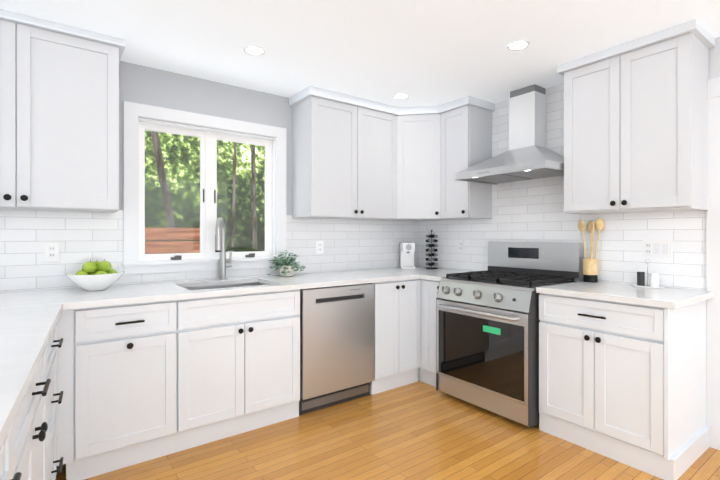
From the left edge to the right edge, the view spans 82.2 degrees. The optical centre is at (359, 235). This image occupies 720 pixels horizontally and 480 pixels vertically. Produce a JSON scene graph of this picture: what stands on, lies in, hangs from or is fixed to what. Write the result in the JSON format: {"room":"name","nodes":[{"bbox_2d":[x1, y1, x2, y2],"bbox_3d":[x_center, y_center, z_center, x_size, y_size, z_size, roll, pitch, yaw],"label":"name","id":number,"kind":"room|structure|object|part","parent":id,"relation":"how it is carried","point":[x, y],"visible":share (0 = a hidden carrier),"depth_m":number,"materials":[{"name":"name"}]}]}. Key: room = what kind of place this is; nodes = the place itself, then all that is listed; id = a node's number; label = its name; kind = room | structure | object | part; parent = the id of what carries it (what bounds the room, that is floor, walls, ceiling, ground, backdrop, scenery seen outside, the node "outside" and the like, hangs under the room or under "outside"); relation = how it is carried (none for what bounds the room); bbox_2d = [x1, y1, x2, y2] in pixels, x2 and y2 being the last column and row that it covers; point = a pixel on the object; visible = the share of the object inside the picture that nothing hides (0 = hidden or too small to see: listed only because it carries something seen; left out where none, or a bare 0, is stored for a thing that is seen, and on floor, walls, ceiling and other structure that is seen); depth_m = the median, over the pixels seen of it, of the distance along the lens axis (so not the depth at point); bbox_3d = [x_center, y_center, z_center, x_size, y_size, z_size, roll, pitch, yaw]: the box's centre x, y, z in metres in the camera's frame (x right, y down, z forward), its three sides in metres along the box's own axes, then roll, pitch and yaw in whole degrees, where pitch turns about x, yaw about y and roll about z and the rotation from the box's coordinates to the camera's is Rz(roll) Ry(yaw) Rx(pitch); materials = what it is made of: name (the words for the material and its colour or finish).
{"room":"kitchen","nodes":[
{"label":"kitchen","id":0,"kind":"room"},
{"bbox_2d":[1,61,416,292],"bbox_3d":[-1.030,0.042,3.275,4.420,2.415,0.160,0,0,-37],"label":"wall","id":1,"kind":"structure","parent":0,"point":[141,84],"depth_m":3.06,"materials":[{"name":"grey paint"}]},
{"bbox_2d":[0,9,125,212],"bbox_3d":[-1.993,-0.657,2.233,1.228,1.014,0.361,0,0,-37],"label":"upper cabinet","id":2,"kind":"object","parent":1,"relation":"attached to","point":[59,116],"visible":1,"depth_m":2.29,"materials":[{"name":"white wood"}]},
{"bbox_2d":[122,101,286,273],"bbox_3d":[-1.130,-0.318,3.151,1.210,1.155,0.169,0,0,-37],"label":"window","id":3,"kind":"structure","parent":1,"relation":"in","point":[132,263],"depth_m":3.12,"materials":[{"name":"white wood"}]},
{"bbox_3d":[-1.152,-0.308,3.176,1.001,0.971,0.102,0,0,-37],"label":"window sash unit","id":4,"kind":"part","parent":3,"relation":"part of","materials":[{"name":"clear glass"}]},
{"bbox_2d":[0,210,418,292],"bbox_3d":[-0.982,0.080,3.207,4.013,0.500,0.006,0,0,-37],"label":"wall tile","id":5,"kind":"structure","parent":1,"relation":"attached to","point":[81,238],"depth_m":2.74,"materials":[{"name":"white tile"}]},
{"bbox_2d":[44,242,58,260],"bbox_3d":[-1.887,0.100,2.527,0.075,0.114,0.007,0,0,-37],"label":"electrical outlet plate","id":6,"kind":"object","parent":5,"relation":"attached to","point":[51,251],"visible":1,"depth_m":2.52,"materials":[{"name":"white plastic"}]},
{"bbox_2d":[316,241,322,253],"bbox_3d":[-0.358,0.105,3.662,0.075,0.114,0.007,0,0,-37],"label":"electrical outlet plate","id":7,"kind":"object","parent":5,"relation":"attached to","point":[319,247],"visible":1,"depth_m":3.66,"materials":[{"name":"white plastic"}]},
{"bbox_2d":[289,85,436,220],"bbox_3d":[0.196,-0.658,3.698,1.529,1.014,0.615,0,0,-37],"label":"upper cabinet","id":8,"kind":"object","parent":1,"relation":"attached to","point":[355,158],"depth_m":3.53,"materials":[{"name":"white wood"}]},
{"bbox_2d":[0,0,719,106],"bbox_3d":[0.719,-1.214,0.917,4.420,0.100,6.110,0,0,-37],"label":"ceiling","id":9,"kind":"structure","parent":0,"point":[429,52],"depth_m":2.42,"materials":[{"name":"white paint"}]},
{"bbox_2d":[243,46,264,55],"bbox_3d":[-0.665,-1.162,2.598,0.136,0.006,0.136,0,0,-37],"label":"recessed light","id":10,"kind":"object","parent":9,"relation":"in","point":[255,50],"visible":1,"depth_m":2.59,"materials":[{"name":"white"}]},
{"bbox_2d":[393,93,409,98],"bbox_3d":[0.347,-1.162,3.449,0.136,0.006,0.136,0,0,-37],"label":"recessed light","id":11,"kind":"object","parent":9,"relation":"in","point":[401,96],"visible":1,"depth_m":3.45,"materials":[{"name":"white"}]},
{"bbox_2d":[506,40,529,50],"bbox_3d":[0.969,-1.162,2.528,0.136,0.006,0.136,0,0,-37],"label":"recessed light","id":12,"kind":"object","parent":9,"relation":"in","point":[518,45],"visible":1,"depth_m":2.52,"materials":[{"name":"white"}]},
{"bbox_2d":[56,380,719,479],"bbox_3d":[0.719,1.301,0.918,4.420,0.100,6.110,0,0,-37],"label":"floor","id":13,"kind":"structure","parent":0,"point":[419,430],"depth_m":2.38,"materials":[{"name":"brown wood"}]},
{"bbox_2d":[0,326,63,479],"bbox_3d":[-1.096,0.809,0.881,0.655,0.883,3.529,0,0,-33],"label":"base cabinet","id":14,"kind":"object","parent":13,"relation":"on","point":[28,450],"visible":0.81,"depth_m":1.27,"materials":[{"name":"white wood"}]},
{"bbox_2d":[0,289,71,450],"bbox_3d":[-0.637,0.349,0.156,0.930,0.035,5.303,0,0,-37],"label":"countertop","id":15,"kind":"structure","parent":14,"relation":"on","point":[29,320],"depth_m":1.34,"materials":[{"name":"stone"}]},
{"bbox_2d":[56,299,191,479],"bbox_3d":[-1.433,0.808,2.464,0.617,0.884,0.658,0,0,-37],"label":"base cabinet","id":16,"kind":"object","parent":13,"relation":"on","point":[139,383],"depth_m":2.19,"materials":[{"name":"white wood"}]},
{"bbox_2d":[60,217,443,308],"bbox_3d":[-0.403,0.229,3.207,3.081,0.725,0.683,0,0,-37],"label":"countertop","id":17,"kind":"structure","parent":16,"relation":"on","point":[114,295],"depth_m":2.87,"materials":[{"name":"stone"}]},
{"bbox_2d":[66,259,123,290],"bbox_3d":[-1.596,0.236,2.494,0.300,0.186,0.300,0,0,-37],"label":"fruit bowl","id":18,"kind":"object","parent":17,"relation":"on","point":[96,276],"visible":1,"depth_m":2.43,"materials":[{"name":"white ceramic"}]},
{"bbox_2d":[215,217,233,279],"bbox_3d":[-0.996,0.098,3.032,0.177,0.463,0.184,0,0,-37],"label":"faucet","id":19,"kind":"object","parent":17,"relation":"on","point":[220,224],"depth_m":3.06,"materials":[{"name":"silver metal"}]},
{"bbox_2d":[185,283,266,290],"bbox_3d":[-0.902,0.479,2.834,0.634,0.226,0.454,0,0,-37],"label":"sink basin","id":20,"kind":"object","parent":17,"relation":"in","point":[190,287],"depth_m":3.00,"materials":[{"name":"silver metal"}]},
{"bbox_2d":[267,250,305,276],"bbox_3d":[-0.585,0.224,3.321,0.336,0.210,0.281,0,0,-37],"label":"potted plant","id":21,"kind":"object","parent":17,"relation":"on","point":[288,270],"visible":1,"depth_m":3.29,"materials":[{"name":"green plant"}]},
{"bbox_2d":[400,242,414,268],"bbox_3d":[0.474,0.198,4.110,0.130,0.262,0.170,0,0,-2],"label":"coffee maker","id":22,"kind":"object","parent":17,"relation":"on","point":[407,250],"visible":1,"depth_m":4.11,"materials":[{"name":"white plastic"}]},
{"bbox_2d":[426,230,437,268],"bbox_3d":[0.709,0.137,4.079,0.118,0.384,0.118,0,0,-37],"label":"pod carousel","id":23,"kind":"object","parent":17,"relation":"on","point":[431,245],"visible":1,"depth_m":4.07,"materials":[{"name":"black metal"}]},
{"bbox_2d":[299,283,373,414],"bbox_3d":[-0.330,0.810,3.264,0.620,0.880,0.646,0,0,-37],"label":"dishwasher","id":24,"kind":"object","parent":13,"relation":"on","point":[336,344],"visible":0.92,"depth_m":2.99,"materials":[{"name":"grey metal"}]},
{"bbox_2d":[370,279,420,394],"bbox_3d":[0.121,0.808,3.617,0.507,0.884,0.658,0,0,-37],"label":"base cabinet","id":25,"kind":"object","parent":13,"relation":"on","point":[397,304],"depth_m":3.34,"materials":[{"name":"white wood"}]},
{"bbox_2d":[436,242,583,428],"bbox_3d":[1.094,0.652,3.106,0.790,1.195,0.780,0,0,-37],"label":"range","id":26,"kind":"object","parent":13,"relation":"on","point":[487,339],"visible":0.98,"depth_m":2.91,"materials":[{"name":"grey metal"}]},
{"bbox_2d":[418,279,710,479],"bbox_3d":[1.086,0.808,3.224,0.679,0.884,2.440,0,0,-37],"label":"base cabinet","id":27,"kind":"object","parent":13,"relation":"on","point":[624,383],"visible":0.79,"depth_m":2.31,"materials":[{"name":"white wood"}]},
{"bbox_2d":[420,269,474,280],"bbox_3d":[0.844,0.347,3.557,0.660,0.035,0.238,0,0,-37],"label":"countertop","id":28,"kind":"structure","parent":27,"relation":"on","point":[428,276],"depth_m":3.48,"materials":[{"name":"stone"}]},
{"bbox_2d":[536,281,713,308],"bbox_3d":[1.605,0.348,2.532,0.658,0.035,0.737,0,0,-37],"label":"countertop","id":29,"kind":"structure","parent":27,"relation":"on","point":[671,298],"depth_m":2.39,"materials":[{"name":"stone"}]},
{"bbox_2d":[578,218,604,282],"bbox_3d":[1.637,0.102,2.932,0.107,0.455,0.146,0,0,-37],"label":"utensil crock","id":30,"kind":"object","parent":29,"relation":"on","point":[590,269],"visible":0.98,"depth_m":2.91,"materials":[{"name":"beige wood"}]},
{"bbox_2d":[631,259,663,288],"bbox_3d":[1.830,0.239,2.626,0.092,0.180,0.184,0,0,-37],"label":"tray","id":31,"kind":"object","parent":29,"relation":"on","point":[654,280],"visible":1,"depth_m":2.62,"materials":[{"name":"white ceramic"}]},
{"bbox_2d":[444,37,719,289],"bbox_3d":[2.457,0.043,2.083,0.160,2.415,5.910,0,0,-37],"label":"wall","id":32,"kind":"structure","parent":0,"point":[714,62],"depth_m":2.43,"materials":[{"name":"white paint"}]},
{"bbox_2d":[437,95,494,220],"bbox_3d":[0.864,-0.658,3.755,0.390,1.014,0.570,0,0,-37],"label":"upper cabinet","id":33,"kind":"object","parent":32,"relation":"attached to","point":[464,124],"depth_m":3.59,"materials":[{"name":"white wood"}]},
{"bbox_2d":[455,84,563,184],"bbox_3d":[1.206,-0.804,3.168,0.540,0.718,0.760,0,0,-37],"label":"range hood","id":34,"kind":"object","parent":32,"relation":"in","point":[528,155],"visible":0.9,"depth_m":3.19,"materials":[{"name":"silver metal"}]},
{"bbox_2d":[419,83,705,290],"bbox_3d":[1.353,-0.418,3.432,0.006,1.495,2.414,0,0,-37],"label":"wall tile","id":35,"kind":"structure","parent":32,"relation":"attached to","point":[531,210],"depth_m":3.19,"materials":[{"name":"white tile"}]},
{"bbox_2d":[458,240,463,251],"bbox_3d":[0.964,0.102,3.945,0.007,0.114,0.070,0,0,-37],"label":"electrical outlet plate","id":36,"kind":"object","parent":35,"relation":"attached to","point":[460,245],"visible":1,"depth_m":3.94,"materials":[{"name":"white plastic"}]},
{"bbox_2d":[642,240,671,257],"bbox_3d":[1.913,0.085,2.663,0.011,0.114,0.162,0,0,-37],"label":"outlet","id":37,"kind":"object","parent":35,"relation":"attached to","point":[658,248],"visible":1,"depth_m":2.66,"materials":[{"name":"white plastic"}]},
{"bbox_2d":[557,19,714,214],"bbox_3d":[1.719,-0.657,2.628,0.361,1.014,0.762,0,0,-37],"label":"upper cabinet","id":38,"kind":"object","parent":32,"relation":"attached to","point":[635,125],"visible":1,"depth_m":2.46,"materials":[{"name":"white wood"}]},
{"bbox_2d":[706,77,719,449],"bbox_3d":[2.179,0.165,2.299,0.030,2.170,0.389,0,0,-37],"label":"door frame","id":39,"kind":"structure","parent":32,"relation":"attached to","point":[713,318],"depth_m":2.42,"materials":[{"name":"white"}]},
{"label":"outside","id":40,"kind":"structure","parent":0,"visible":0},
{"bbox_2d":[145,227,259,253],"bbox_3d":[-2.141,0.603,4.806,6.460,1.428,1.141,0,0,-37],"label":"fence","id":41,"kind":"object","parent":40,"point":[161,247],"depth_m":4.63,"materials":[{"name":"brown wood"}]},
{"bbox_2d":[145,130,264,253],"bbox_3d":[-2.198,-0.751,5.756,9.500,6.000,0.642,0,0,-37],"label":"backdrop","id":42,"kind":"structure","parent":40,"point":[167,209],"depth_m":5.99,"materials":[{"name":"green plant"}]}
]}

